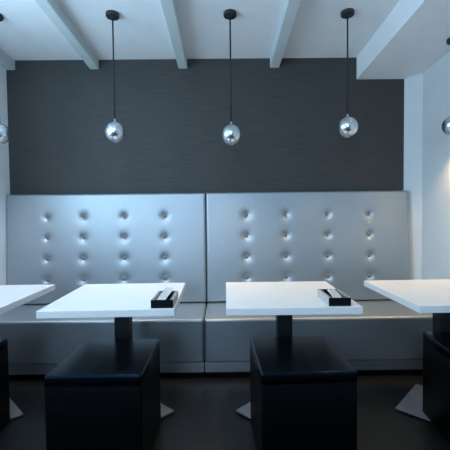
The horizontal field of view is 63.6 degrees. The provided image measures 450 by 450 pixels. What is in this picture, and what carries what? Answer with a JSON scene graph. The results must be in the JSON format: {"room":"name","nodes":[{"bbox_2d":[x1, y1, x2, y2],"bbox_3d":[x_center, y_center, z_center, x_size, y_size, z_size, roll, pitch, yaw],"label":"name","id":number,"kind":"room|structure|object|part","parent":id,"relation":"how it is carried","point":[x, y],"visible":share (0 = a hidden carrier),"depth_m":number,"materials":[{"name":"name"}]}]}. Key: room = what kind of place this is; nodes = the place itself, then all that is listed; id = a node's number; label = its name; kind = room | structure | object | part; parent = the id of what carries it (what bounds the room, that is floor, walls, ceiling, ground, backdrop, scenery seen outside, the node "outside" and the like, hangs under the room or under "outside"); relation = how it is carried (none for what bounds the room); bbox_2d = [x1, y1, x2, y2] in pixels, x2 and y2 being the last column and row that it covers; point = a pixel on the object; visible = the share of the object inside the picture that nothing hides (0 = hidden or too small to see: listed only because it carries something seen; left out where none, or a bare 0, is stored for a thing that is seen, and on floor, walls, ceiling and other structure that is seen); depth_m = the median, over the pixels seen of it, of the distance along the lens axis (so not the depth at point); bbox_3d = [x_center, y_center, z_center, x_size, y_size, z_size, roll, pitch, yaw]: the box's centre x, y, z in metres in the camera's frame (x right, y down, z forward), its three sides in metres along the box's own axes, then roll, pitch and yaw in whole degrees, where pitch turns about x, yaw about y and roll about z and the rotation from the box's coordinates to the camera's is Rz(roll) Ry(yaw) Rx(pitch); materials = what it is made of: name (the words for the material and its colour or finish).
{"room":"restaurant dining area","nodes":[
{"label":"restaurant dining area","id":0,"kind":"room"},
{"bbox_2d":[0,66,9,284],"bbox_3d":[-2.011,-0.252,0.324,0.188,3.015,5.890,-1,2,0],"label":"wall","id":1,"kind":"structure","parent":0,"point":[4,148],"depth_m":3.18,"materials":[{"name":"white paint"}]},
{"bbox_2d":[0,48,14,69],"bbox_3d":[-1.901,-1.504,0.281,0.100,0.451,5.890,-1,2,0],"label":"beam","id":2,"kind":"structure","parent":1,"relation":"attached to","point":[8,63],"depth_m":3.13,"materials":[{"name":"paint"}]},
{"bbox_2d":[0,0,399,59],"bbox_3d":[-0.020,-1.617,0.300,4.200,0.480,6.110,-1,2,0],"label":"ceiling","id":3,"kind":"structure","parent":0,"point":[319,30],"depth_m":2.76,"materials":[{"name":"white paint"}]},
{"bbox_2d":[0,13,10,143],"bbox_3d":[-1.613,-1.034,2.576,0.145,0.909,0.145,-1,2,0],"label":"pendant lamp","id":4,"kind":"object","parent":3,"relation":"hanging from","point":[5,133],"visible":1,"depth_m":2.56,"materials":[{"name":"metal"}]},
{"bbox_3d":[-1.608,-0.652,2.589,0.145,0.144,0.145,-1,2,0],"label":"globe","id":5,"kind":"part","parent":4,"relation":"part of","materials":[{"name":"silver metal"}]},
{"bbox_2d":[104,10,125,142],"bbox_3d":[-0.790,-1.045,2.581,0.145,0.906,0.145,-1,2,0],"label":"pendant lamp","id":6,"kind":"object","parent":3,"relation":"hanging from","point":[114,131],"visible":1,"depth_m":2.56,"materials":[{"name":"metal"}]},
{"bbox_3d":[-0.785,-0.664,2.594,0.145,0.144,0.145,-1,2,0],"label":"globe","id":7,"kind":"part","parent":6,"relation":"part of","materials":[{"name":"silver metal"}]},
{"bbox_2d":[221,9,240,144],"bbox_3d":[0.041,-1.041,2.586,0.145,0.933,0.145,-1,2,0],"label":"pendant lamp","id":8,"kind":"object","parent":3,"relation":"hanging from","point":[230,134],"visible":1,"depth_m":2.56,"materials":[{"name":"metal"}]},
{"bbox_3d":[0.045,-0.647,2.600,0.145,0.144,0.145,-1,2,0],"label":"globe","id":9,"kind":"part","parent":8,"relation":"part of","materials":[{"name":"silver metal"}]},
{"bbox_2d":[337,8,357,137],"bbox_3d":[0.874,-1.074,2.591,0.145,0.887,0.145,-1,2,0],"label":"pendant lamp","id":10,"kind":"object","parent":3,"relation":"hanging from","point":[347,126],"visible":1,"depth_m":2.56,"materials":[{"name":"metal"}]},
{"bbox_3d":[0.878,-0.702,2.603,0.145,0.144,0.145,-1,2,0],"label":"globe","id":11,"kind":"part","parent":10,"relation":"part of","materials":[{"name":"silver metal"}]},
{"bbox_2d":[6,58,403,301],"bbox_3d":[-0.023,-0.244,3.344,4.200,2.750,0.120,-1,2,0],"label":"wall","id":12,"kind":"structure","parent":0,"point":[287,116],"depth_m":3.26,"materials":[{"name":"paint"}]},
{"bbox_2d":[35,0,98,68],"bbox_3d":[-1.146,-1.513,0.286,0.079,0.451,5.890,-1,2,0],"label":"beam","id":13,"kind":"structure","parent":12,"relation":"attached to","point":[53,10],"depth_m":2.66,"materials":[{"name":"paint"}]},
{"bbox_2d":[160,0,186,68],"bbox_3d":[-0.359,-1.522,0.291,0.080,0.451,5.890,-1,2,0],"label":"beam","id":14,"kind":"structure","parent":12,"relation":"attached to","point":[169,7],"depth_m":2.66,"materials":[{"name":"paint"}]},
{"bbox_2d":[270,0,301,67],"bbox_3d":[0.460,-1.531,0.296,0.082,0.451,5.890,-1,2,0],"label":"beam","id":15,"kind":"structure","parent":12,"relation":"attached to","point":[291,7],"depth_m":2.67,"materials":[{"name":"paint"}]},
{"bbox_2d":[0,368,449,449],"bbox_3d":[0.012,1.283,0.364,4.600,0.100,6.240,-1,2,0],"label":"floor","id":16,"kind":"structure","parent":0,"point":[204,416],"depth_m":2.22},
{"bbox_2d":[0,339,9,428],"bbox_3d":[-1.509,0.941,1.929,0.444,0.511,0.490,-1,2,0],"label":"stool","id":17,"kind":"object","parent":16,"relation":"on","point":[4,369],"visible":1,"depth_m":2.12,"materials":[{"name":"black leather"}]},
{"bbox_3d":[-1.512,0.711,1.921,0.444,0.050,0.490,-1,2,0],"label":"seat","id":18,"kind":"part","parent":17,"relation":"part of","materials":[{"name":"black leather"}]},
{"bbox_2d":[0,284,54,419],"bbox_3d":[-1.552,0.811,2.230,0.708,0.750,0.708,-1,2,0],"label":"table","id":19,"kind":"object","parent":16,"relation":"on","point":[11,296],"visible":0.69,"depth_m":2.29,"materials":[{"name":"white laminate"}]},
{"bbox_3d":[-1.548,1.172,2.242,0.424,0.012,0.424,1,3,45],"label":"plate","id":20,"kind":"part","parent":19,"relation":"part of","materials":[{"name":"metal"}]},
{"bbox_2d":[44,339,160,449],"bbox_3d":[-0.601,0.932,1.900,0.444,0.511,0.490,-1,2,0],"label":"stool","id":21,"kind":"object","parent":16,"relation":"on","point":[104,394],"visible":1,"depth_m":1.66,"materials":[{"name":"black leather"}]},
{"bbox_3d":[-0.604,0.701,1.893,0.444,0.050,0.490,-1,2,0],"label":"seat","id":22,"kind":"part","parent":21,"relation":"part of","materials":[{"name":"black leather"}]},
{"bbox_2d":[0,193,206,375],"bbox_3d":[-1.042,0.443,2.986,1.754,1.424,0.588,-1,2,0],"label":"bench","id":23,"kind":"object","parent":16,"relation":"on","point":[69,242],"visible":0.89,"depth_m":3.19,"materials":[{"name":"grey leather"}]},
{"bbox_3d":[-1.037,0.871,3.001,1.754,0.338,0.588,-1,2,0],"label":"seat","id":24,"kind":"part","parent":23,"relation":"part of","materials":[{"name":"grey leather"}]},
{"bbox_3d":[-1.046,0.205,3.220,1.752,0.965,0.104,-1,2,0],"label":"backrest","id":25,"kind":"part","parent":23,"relation":"part of","materials":[{"name":"grey leather"}]},
{"bbox_2d":[36,283,185,418],"bbox_3d":[-0.620,0.801,2.235,0.708,0.750,0.708,-1,2,-2],"label":"table","id":26,"kind":"object","parent":16,"relation":"on","point":[122,302],"visible":0.43,"depth_m":2.09,"materials":[{"name":"laminate"}]},
{"bbox_2d":[151,291,177,307],"bbox_3d":[-0.330,0.409,2.003,0.116,0.043,0.222,-1,2,0],"label":"napkin holder","id":27,"kind":"object","parent":26,"relation":"on","point":[170,301],"visible":0.91,"depth_m":1.89,"materials":[{"name":"black"}]},
{"bbox_3d":[-0.329,0.412,1.895,0.116,0.043,0.006,-1,2,0],"label":"panel","id":28,"kind":"part","parent":27,"relation":"part of","materials":[{"name":"black"}]},
{"bbox_2d":[157,287,173,299],"bbox_3d":[-0.331,0.381,2.020,0.052,0.031,0.213,0,2,5],"label":"tissue","id":29,"kind":"object","parent":27,"relation":"in","point":[166,291],"visible":0.91,"depth_m":2.02,"materials":[{"name":"paper"}]},
{"bbox_3d":[-0.275,0.408,2.003,0.006,0.043,0.210,-1,2,0],"label":"panel","id":30,"kind":"part","parent":27,"relation":"part of","materials":[{"name":"metal"}]},
{"bbox_3d":[-0.616,1.162,2.248,0.424,0.012,0.424,1,3,43],"label":"plate","id":31,"kind":"part","parent":26,"relation":"part of","materials":[{"name":"metal"}]},
{"bbox_2d":[226,281,362,418],"bbox_3d":[0.364,0.790,2.241,0.708,0.750,0.708,-1,2,0],"label":"table","id":32,"kind":"object","parent":16,"relation":"on","point":[283,300],"visible":0.52,"depth_m":2.10,"materials":[{"name":"laminate"}]},
{"bbox_3d":[0.368,1.151,2.254,0.424,0.012,0.424,-3,3,-45],"label":"plate","id":33,"kind":"part","parent":32,"relation":"part of","materials":[{"name":"metal"}]},
{"bbox_2d":[318,289,350,305],"bbox_3d":[0.600,0.398,2.007,0.116,0.043,0.222,-1,2,0],"label":"napkin holder","id":34,"kind":"object","parent":32,"relation":"on","point":[323,294],"visible":0.87,"depth_m":1.91,"materials":[{"name":"black"}]},
{"bbox_3d":[0.545,0.399,2.006,0.006,0.043,0.210,-1,2,0],"label":"panel","id":35,"kind":"part","parent":34,"relation":"part of","materials":[{"name":"metal"}]},
{"bbox_3d":[0.600,0.395,2.115,0.116,0.043,0.006,-1,2,0],"label":"panel","id":36,"kind":"part","parent":34,"relation":"part of","materials":[{"name":"black"}]},
{"bbox_2d":[327,289,341,297],"bbox_3d":[0.600,0.378,2.006,0.049,0.013,0.192,0,2,5],"label":"tissue","id":37,"kind":"object","parent":34,"relation":"on","point":[334,294],"visible":0.96,"depth_m":1.99,"materials":[{"name":"paper"}]},
{"bbox_3d":[0.601,0.402,1.899,0.116,0.043,0.006,-1,2,0],"label":"panel","id":38,"kind":"part","parent":34,"relation":"part of","materials":[{"name":"black"}]},
{"bbox_2d":[250,336,356,449],"bbox_3d":[0.380,0.921,1.906,0.444,0.511,0.490,-1,2,-2],"label":"stool","id":39,"kind":"object","parent":16,"relation":"on","point":[303,391],"visible":1,"depth_m":1.66,"materials":[{"name":"black leather"}]},
{"bbox_3d":[0.377,0.690,1.898,0.444,0.050,0.490,-1,2,-2],"label":"seat","id":40,"kind":"part","parent":39,"relation":"part of","materials":[{"name":"black leather"}]},
{"bbox_2d":[204,190,432,373],"bbox_3d":[0.738,0.422,2.997,1.798,1.424,0.588,-1,2,0],"label":"bench","id":41,"kind":"object","parent":16,"relation":"on","point":[344,240],"visible":0.85,"depth_m":3.20,"materials":[{"name":"grey leather"}]},
{"bbox_3d":[0.734,0.185,3.231,1.796,0.965,0.104,-1,2,0],"label":"backrest","id":42,"kind":"part","parent":41,"relation":"part of","materials":[{"name":"grey leather"}]},
{"bbox_3d":[0.743,0.850,3.012,1.798,0.338,0.588,-1,2,0],"label":"seat","id":43,"kind":"part","parent":41,"relation":"part of","materials":[{"name":"grey leather"}]},
{"bbox_2d":[364,279,449,420],"bbox_3d":[1.357,0.778,2.257,0.708,0.750,0.708,-1,2,-2],"label":"table","id":44,"kind":"object","parent":16,"relation":"on","point":[432,295],"visible":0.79,"depth_m":2.24,"materials":[{"name":"laminate"}]},
{"bbox_3d":[1.361,1.139,2.270,0.424,0.012,0.424,1,3,43],"label":"plate","id":45,"kind":"part","parent":44,"relation":"part of","materials":[{"name":"metal"}]},
{"bbox_2d":[422,332,449,442],"bbox_3d":[1.407,0.907,1.956,0.444,0.511,0.490,0,2,4],"label":"stool","id":46,"kind":"object","parent":16,"relation":"on","point":[436,345],"visible":1,"depth_m":2.04,"materials":[{"name":"black leather"}]},
{"bbox_3d":[1.404,0.677,1.948,0.444,0.050,0.490,0,2,4],"label":"seat","id":47,"kind":"part","parent":46,"relation":"part of","materials":[{"name":"black leather"}]},
{"bbox_2d":[404,52,449,279],"bbox_3d":[1.856,-0.295,0.347,0.437,3.015,5.890,-1,2,0],"label":"wall","id":48,"kind":"structure","parent":0,"point":[426,94],"depth_m":3.08,"materials":[{"name":"paint"}]},
{"bbox_2d":[357,0,449,78],"bbox_3d":[1.563,-1.489,0.304,0.736,0.560,5.890,-1,2,0],"label":"beam","id":49,"kind":"structure","parent":48,"relation":"attached to","point":[412,38],"depth_m":2.67,"materials":[{"name":"white paint"}]},
{"bbox_2d":[441,37,449,135],"bbox_3d":[1.635,-0.988,2.598,0.145,0.689,0.145,-1,2,0],"label":"pendant lamp","id":50,"kind":"object","parent":49,"relation":"hanging from","point":[445,126],"visible":1,"depth_m":2.59,"materials":[{"name":"metal"}]},
{"bbox_3d":[1.638,-0.716,2.608,0.145,0.144,0.145,-1,2,0],"label":"globe","id":51,"kind":"part","parent":50,"relation":"part of","materials":[{"name":"silver metal"}]}
]}

